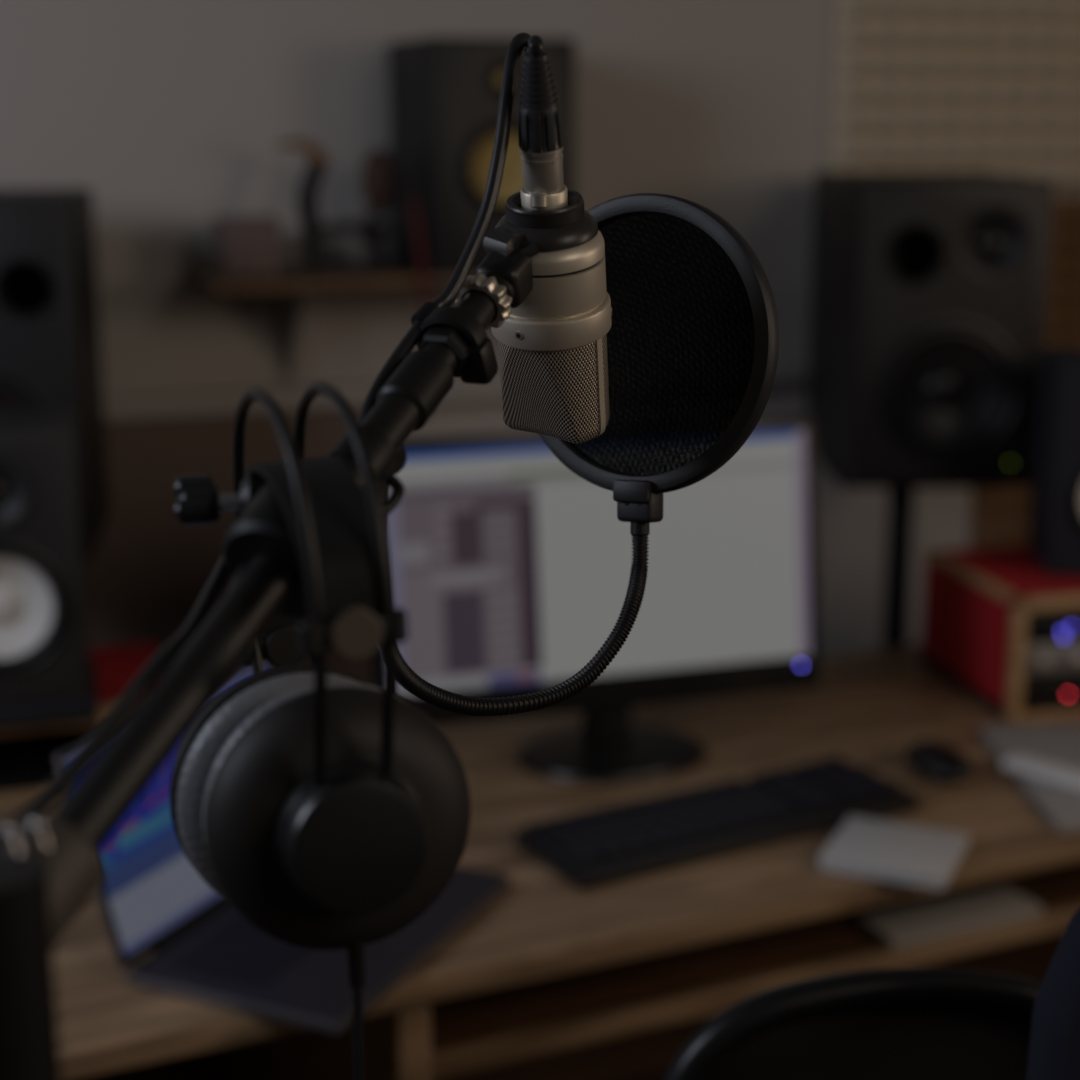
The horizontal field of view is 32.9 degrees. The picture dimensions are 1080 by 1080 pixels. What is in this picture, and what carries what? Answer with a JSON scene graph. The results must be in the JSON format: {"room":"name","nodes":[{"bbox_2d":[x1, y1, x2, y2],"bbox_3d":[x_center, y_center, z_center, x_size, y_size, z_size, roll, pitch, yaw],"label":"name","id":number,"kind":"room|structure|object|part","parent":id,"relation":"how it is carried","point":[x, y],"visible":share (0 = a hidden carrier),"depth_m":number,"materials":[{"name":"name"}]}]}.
{"room":"studio","nodes":[
{"label":"studio","id":0,"kind":"room"},
{"bbox_2d":[0,0,1079,657],"bbox_3d":[-0.017,-0.512,3.061,6.000,2.700,0.100,-5,14,-19],"label":"wall","id":1,"kind":"structure","parent":0,"point":[174,114],"depth_m":2.88,"materials":[{"name":"paint"}]},
{"bbox_2d":[84,407,371,684],"bbox_3d":[-1.518,0.411,2.648,2.700,1.090,0.027,-5,14,-19],"label":"panel","id":2,"kind":"object","parent":1,"relation":"attached to","point":[146,573],"depth_m":2.88,"materials":[{"name":"brown fabric"}]},
{"bbox_2d":[185,268,475,379],"bbox_3d":[-0.197,-0.332,2.844,0.660,0.178,0.250,-5,14,-19],"label":"wall shelf","id":3,"kind":"object","parent":1,"relation":"attached to","point":[298,290],"visible":0.5,"depth_m":2.69,"materials":[{"name":"brown wood"}]},
{"bbox_2d":[212,216,280,274],"bbox_3d":[-0.438,-0.441,2.734,0.088,0.081,0.083,-5,14,-19],"label":"box","id":4,"kind":"object","parent":3,"relation":"on","point":[243,245],"visible":1,"depth_m":2.70,"materials":[{"name":"cardboard"}]},
{"bbox_3d":[-0.438,-0.475,2.727,0.088,0.012,0.083,-5,14,-19],"label":"lid","id":5,"kind":"part","parent":4,"relation":"part of","materials":[{"name":"cardboard"}]},
{"bbox_2d":[276,140,413,274],"bbox_3d":[-0.298,-0.503,2.750,0.196,0.196,0.090,-5,14,-19],"label":"metal ornament","id":6,"kind":"object","parent":3,"relation":"on","point":[378,179],"visible":0.99,"depth_m":2.74,"materials":[{"name":"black metal"}]},
{"bbox_3d":[-0.340,-0.492,2.737,0.050,0.162,0.032,-5,14,-19],"label":"post","id":7,"kind":"part","parent":6,"relation":"part of","materials":[{"name":"metal"}]},
{"bbox_3d":[-0.295,-0.413,2.772,0.190,0.010,0.090,-5,14,-19],"label":"plate","id":8,"kind":"part","parent":6,"relation":"part of","materials":[{"name":"metal"}]},
{"bbox_3d":[-0.258,-0.449,2.778,0.037,0.058,0.024,-5,14,-19],"label":"leg","id":9,"kind":"part","parent":6,"relation":"part of","materials":[{"name":"metal"}]},
{"bbox_2d":[388,36,575,274],"bbox_3d":[-0.091,-0.593,2.814,0.225,0.342,0.247,-5,14,-19],"label":"speaker","id":10,"kind":"object","parent":3,"relation":"on","point":[444,92],"visible":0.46,"depth_m":2.70},
{"bbox_2d":[104,361,807,420],"bbox_3d":[-1.138,-0.163,2.642,3.500,0.030,0.050,-5,14,-19],"label":"trim","id":11,"kind":"structure","parent":1,"relation":"attached to","point":[287,399],"depth_m":2.87,"materials":[{"name":"paint"}]},
{"bbox_2d":[825,0,1079,190],"bbox_3d":[1.084,-0.998,3.255,1.224,0.736,0.090,-5,14,-19],"label":"panel","id":12,"kind":"object","parent":1,"relation":"attached to","point":[914,85],"visible":0.91,"depth_m":3.18,"materials":[{"name":"beige fabric"}]},
{"bbox_2d":[970,198,1079,547],"bbox_3d":[1.239,-0.261,3.486,0.885,0.776,0.090,-5,14,-19],"label":"panel","id":13,"kind":"object","parent":1,"relation":"attached to","point":[1000,515],"visible":0.21,"depth_m":3.37,"materials":[{"name":"brown wood"}]},
{"bbox_2d":[622,974,1045,1079],"bbox_3d":[0.000,1.421,0.950,7.000,0.100,7.600,0,13,0],"label":"floor","id":14,"kind":"structure","parent":0,"point":[656,1075],"depth_m":3.02,"materials":[{"name":"brown wood"}]},
{"bbox_2d":[0,273,511,1079],"bbox_3d":[-0.168,0.647,0.799,0.310,1.475,0.521,0,13,0],"label":"microphone stand","id":15,"kind":"object","parent":14,"relation":"on","point":[50,868],"visible":0.87,"depth_m":0.67,"materials":[{"name":"black metal"}]},
{"bbox_3d":[-0.144,-0.016,0.768,0.018,0.022,0.022,-2,13,-7],"label":"wing knob","id":16,"kind":"part","parent":15,"relation":"part of","materials":[{"name":"black plastic"}]},
{"bbox_2d":[0,33,563,845],"bbox_3d":[-0.116,-0.059,0.755,0.065,0.304,0.446,8,15,30],"label":"microphone cable","id":17,"kind":"object","parent":15,"relation":"attached to","point":[540,133],"visible":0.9,"depth_m":0.86,"materials":[{"name":"black rubber"}]},
{"bbox_2d":[170,382,470,1079],"bbox_3d":[-0.094,0.388,0.841,0.111,0.925,0.158,-7,15,-28],"label":"headphones","id":18,"kind":"object","parent":15,"relation":"hanging from","point":[316,800],"visible":0.96,"depth_m":0.73,"materials":[{"name":"black plastic"}]},
{"bbox_2d":[176,672,359,903],"bbox_3d":[-0.102,0.111,0.787,0.110,0.109,0.028,-7,15,-19],"label":"cushion","id":19,"kind":"object","parent":18,"relation":"on","point":[199,756],"depth_m":0.77,"materials":[{"name":"black leather"}]},
{"bbox_2d":[202,681,407,850],"bbox_3d":[-0.087,0.113,0.767,0.110,0.109,0.029,-7,15,-19],"label":"cushion","id":20,"kind":"object","parent":18,"relation":"on","point":[253,728],"depth_m":0.74,"materials":[{"name":"black leather"}]},
{"bbox_2d":[411,301,487,349],"bbox_3d":[-0.042,-0.093,0.853,0.036,0.035,0.024,6,15,25],"label":"clip","id":21,"kind":"object","parent":15,"relation":"attached to","point":[431,313],"visible":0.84,"depth_m":0.84,"materials":[{"name":"black plastic"}]},
{"bbox_2d":[476,185,612,443],"bbox_3d":[0.003,-0.112,0.916,0.062,0.133,0.096,3,14,13],"label":"microphone","id":22,"kind":"object","parent":15,"relation":"attached to","point":[550,260],"visible":0.98,"depth_m":0.90,"materials":[{"name":"silver metal"}]},
{"bbox_2d":[476,248,533,307],"bbox_3d":[-0.017,-0.127,0.885,0.029,0.025,0.034,-3,29,2],"label":"socket","id":23,"kind":"object","parent":22,"relation":"attached to","point":[513,268],"depth_m":0.88,"materials":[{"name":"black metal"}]},
{"bbox_2d":[520,185,567,209],"bbox_3d":[0.002,-0.167,0.897,0.023,0.011,0.023,-3,29,2],"label":"socket","id":24,"kind":"object","parent":22,"relation":"attached to","point":[556,201],"depth_m":0.89,"materials":[{"name":"silver metal"}]},
{"bbox_2d":[498,334,609,443],"bbox_3d":[0.007,-0.084,0.943,0.056,0.059,0.056,-3,29,2],"label":"grille","id":25,"kind":"object","parent":22,"relation":"attached to","point":[553,385],"depth_m":0.92,"materials":[{"name":"metal"}]},
{"bbox_2d":[329,193,778,715],"bbox_3d":[-0.029,-0.039,0.917,0.282,0.258,0.160,-13,18,-43],"label":"filter","id":26,"kind":"object","parent":15,"relation":"attached to","point":[693,334],"visible":0.73,"depth_m":0.97,"materials":[{"name":"black fabric"}]},
{"bbox_3d":[-0.068,-0.018,0.778,0.012,0.016,0.029,9,16,33],"label":"clamp lever","id":27,"kind":"part","parent":26,"relation":"part of","materials":[{"name":"plastic"}]},
{"bbox_2d":[0,643,1079,1079],"bbox_3d":[0.076,0.669,2.293,2.700,0.750,0.720,-6,15,-24],"label":"desk","id":28,"kind":"object","parent":14,"relation":"on","point":[554,979],"visible":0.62,"depth_m":2.04,"materials":[{"name":"brown wood"}]},
{"bbox_2d":[0,643,168,805],"bbox_3d":[-0.716,0.238,2.257,0.520,0.105,0.270,-5,14,-19],"label":"box","id":29,"kind":"object","parent":28,"relation":"on","point":[27,764],"visible":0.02,"depth_m":2.30,"materials":[{"name":"red fabric"}]},
{"bbox_2d":[0,659,98,729],"bbox_3d":[-0.632,0.186,2.185,0.200,0.029,0.170,-3,14,-14],"label":"pad","id":30,"kind":"object","parent":29,"relation":"on","point":[85,710],"visible":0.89,"depth_m":2.12,"materials":[{"name":"black fabric"}]},
{"bbox_2d":[0,405,90,704],"bbox_3d":[-0.633,0.017,2.139,0.190,0.320,0.177,-3,14,-14],"label":"speaker","id":31,"kind":"object","parent":30,"relation":"on","point":[44,641],"visible":1,"depth_m":2.08},
{"bbox_2d":[54,658,509,1034],"bbox_3d":[-0.241,0.284,1.812,0.303,0.218,0.350,6,14,24],"label":"laptop","id":32,"kind":"object","parent":28,"relation":"on","point":[150,897],"visible":0.3,"depth_m":1.75,"materials":[{"name":"grey metal"}]},
{"bbox_3d":[-0.348,0.266,1.858,0.007,0.214,0.350,-13,6,27],"label":"lid","id":33,"kind":"part","parent":32,"relation":"part of","materials":[{"name":"grey metal"}]},
{"bbox_3d":[-0.262,0.714,2.140,0.034,0.700,0.660,-6,15,-24],"label":"divider panel","id":34,"kind":"part","parent":28,"relation":"part of","materials":[{"name":"brown wood"}]},
{"bbox_3d":[-0.056,0.542,2.551,2.520,0.550,0.018,-6,15,-25],"label":"panel","id":35,"kind":"part","parent":28,"relation":"part of","materials":[{"name":"brown wood"}]},
{"bbox_2d":[365,417,819,783],"bbox_3d":[0.071,0.071,2.271,0.582,0.424,0.195,-4,14,-18],"label":"computer monitor","id":36,"kind":"object","parent":28,"relation":"on","point":[510,568],"visible":0.89,"depth_m":2.24,"materials":[{"name":"black plastic"}]},
{"bbox_2d":[515,756,918,890],"bbox_3d":[0.208,0.318,2.093,0.465,0.024,0.148,-8,15,-29],"label":"keyboard","id":37,"kind":"object","parent":28,"relation":"on","point":[595,848],"visible":1,"depth_m":2.06,"materials":[{"name":"black plastic"}]},
{"bbox_2d":[430,861,1079,1049],"bbox_3d":[0.519,0.412,2.361,1.630,0.024,0.400,-6,15,-24],"label":"shelf","id":38,"kind":"object","parent":28,"relation":"attached to","point":[481,1018],"depth_m":2.02,"materials":[{"name":"brown wood"}]},
{"bbox_2d":[818,816,969,889],"bbox_3d":[0.389,0.342,2.002,0.138,0.017,0.134,6,14,23],"label":"notepad","id":39,"kind":"object","parent":28,"relation":"on","point":[912,855],"visible":1,"depth_m":1.98,"materials":[{"name":"paper"}]},
{"bbox_2d":[819,842,967,889],"bbox_3d":[0.389,0.345,2.003,0.136,0.010,0.132,6,14,23],"label":"tray","id":40,"kind":"object","parent":39,"relation":"on","point":[931,865],"depth_m":1.96,"materials":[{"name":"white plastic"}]},
{"bbox_2d":[904,740,973,783],"bbox_3d":[0.491,0.274,2.251,0.070,0.038,0.115,-5,14,-19],"label":"computer mouse","id":41,"kind":"object","parent":28,"relation":"on","point":[939,762],"visible":1,"depth_m":2.22,"materials":[{"name":"black plastic"}]},
{"bbox_2d":[857,884,1041,948],"bbox_3d":[0.482,0.442,2.147,0.215,0.012,0.070,-6,15,-24],"label":"paper stack","id":42,"kind":"object","parent":28,"relation":"on","point":[913,924],"visible":1,"depth_m":2.14,"materials":[{"name":"white paper"}]},
{"bbox_2d":[921,545,1079,720],"bbox_3d":[0.825,0.117,2.625,0.468,0.173,0.285,-3,14,-13],"label":"case","id":43,"kind":"object","parent":28,"relation":"on","point":[1004,631],"visible":0.99,"depth_m":2.50,"materials":[{"name":"red wood"}]},
{"bbox_3d":[0.678,0.204,2.474,0.016,0.016,0.014,-3,14,-13],"label":"knob","id":44,"kind":"part","parent":43,"relation":"part of","materials":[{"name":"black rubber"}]},
{"bbox_3d":[0.678,0.163,2.464,0.016,0.016,0.014,-3,14,-13],"label":"knob","id":45,"kind":"part","parent":43,"relation":"part of","materials":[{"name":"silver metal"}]},
{"bbox_3d":[0.678,0.120,2.454,0.016,0.016,0.014,-3,14,-13],"label":"knob","id":46,"kind":"part","parent":43,"relation":"part of","materials":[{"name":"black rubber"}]},
{"bbox_2d":[1028,347,1079,576],"bbox_3d":[0.806,-0.111,2.572,0.190,0.300,0.177,1,13,6],"label":"speaker","id":47,"kind":"object","parent":43,"relation":"on","point":[1054,526],"visible":1,"depth_m":2.52},
{"bbox_3d":[0.732,0.201,2.486,0.016,0.016,0.014,-3,14,-13],"label":"knob","id":48,"kind":"part","parent":43,"relation":"part of","materials":[{"name":"red plastic"}]},
{"bbox_3d":[0.732,0.160,2.476,0.016,0.016,0.014,-3,14,-13],"label":"knob","id":49,"kind":"part","parent":43,"relation":"part of","materials":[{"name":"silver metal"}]},
{"bbox_3d":[0.732,0.117,2.466,0.016,0.016,0.014,-3,14,-13],"label":"knob","id":50,"kind":"part","parent":43,"relation":"part of","materials":[{"name":"blue plastic"}]},
{"bbox_2d":[981,725,1079,829],"bbox_3d":[0.706,0.287,2.251,0.240,0.012,0.330,0,13,-2],"label":"document folder","id":51,"kind":"object","parent":28,"relation":"on","point":[1060,744],"visible":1,"depth_m":2.30,"materials":[{"name":"white paper"}]},
{"bbox_2d":[1001,753,1079,791],"bbox_3d":[0.630,0.284,2.204,0.042,0.014,0.150,-12,18,-42],"label":"remote","id":52,"kind":"object","parent":51,"relation":"on","point":[1020,763],"visible":1,"depth_m":2.21,"materials":[{"name":"plastic"}]},
{"bbox_2d":[663,967,1040,1079],"bbox_3d":[0.230,0.717,1.635,0.538,0.955,0.568,-1,13,-6],"label":"office chair","id":53,"kind":"object","parent":14,"relation":"on","point":[905,1023],"visible":0.86,"depth_m":1.30,"materials":[{"name":"black plastic"}]},
{"bbox_3d":[0.254,0.528,1.346,0.334,0.419,0.030,-1,13,-6],"label":"backrest","id":54,"kind":"part","parent":53,"relation":"part of","materials":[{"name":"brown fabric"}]},
{"bbox_2d":[816,451,995,648],"bbox_3d":[0.585,0.363,3.059,0.340,0.995,0.380,0,13,0],"label":"speaker stand","id":55,"kind":"object","parent":14,"relation":"on","point":[900,510],"visible":0.08,"depth_m":2.96,"materials":[{"name":"black plastic"}]},
{"bbox_3d":[0.585,-0.115,2.947,0.240,0.012,0.260,0,13,0],"label":"plate","id":56,"kind":"part","parent":55,"relation":"part of","materials":[{"name":"black plastic"}]},
{"bbox_2d":[806,171,1054,485],"bbox_3d":[0.608,-0.350,2.919,0.285,0.458,0.407,0,13,-2],"label":"speaker","id":57,"kind":"object","parent":55,"relation":"on","point":[929,289],"visible":1,"depth_m":2.75},
{"bbox_2d":[1026,908,1079,1079],"bbox_3d":[0.455,0.771,1.055,0.360,1.117,0.405,0,13,0],"label":"upholstered chair","id":58,"kind":"object","parent":14,"relation":"on","point":[1054,1047],"visible":1,"depth_m":1.11,"materials":[{"name":"blue fabric"}]},
{"bbox_3d":[-0.755,0.469,2.676,0.340,0.964,0.380,-2,13,-8],"label":"speaker stand","id":59,"kind":"object","parent":14,"relation":"on","visible":0},
{"bbox_2d":[0,188,109,561],"bbox_3d":[-0.755,-0.232,2.506,0.275,0.480,0.307,-2,13,-8],"label":"speaker","id":60,"kind":"object","parent":59,"relation":"on","point":[51,354],"visible":0.54,"depth_m":2.38}
]}

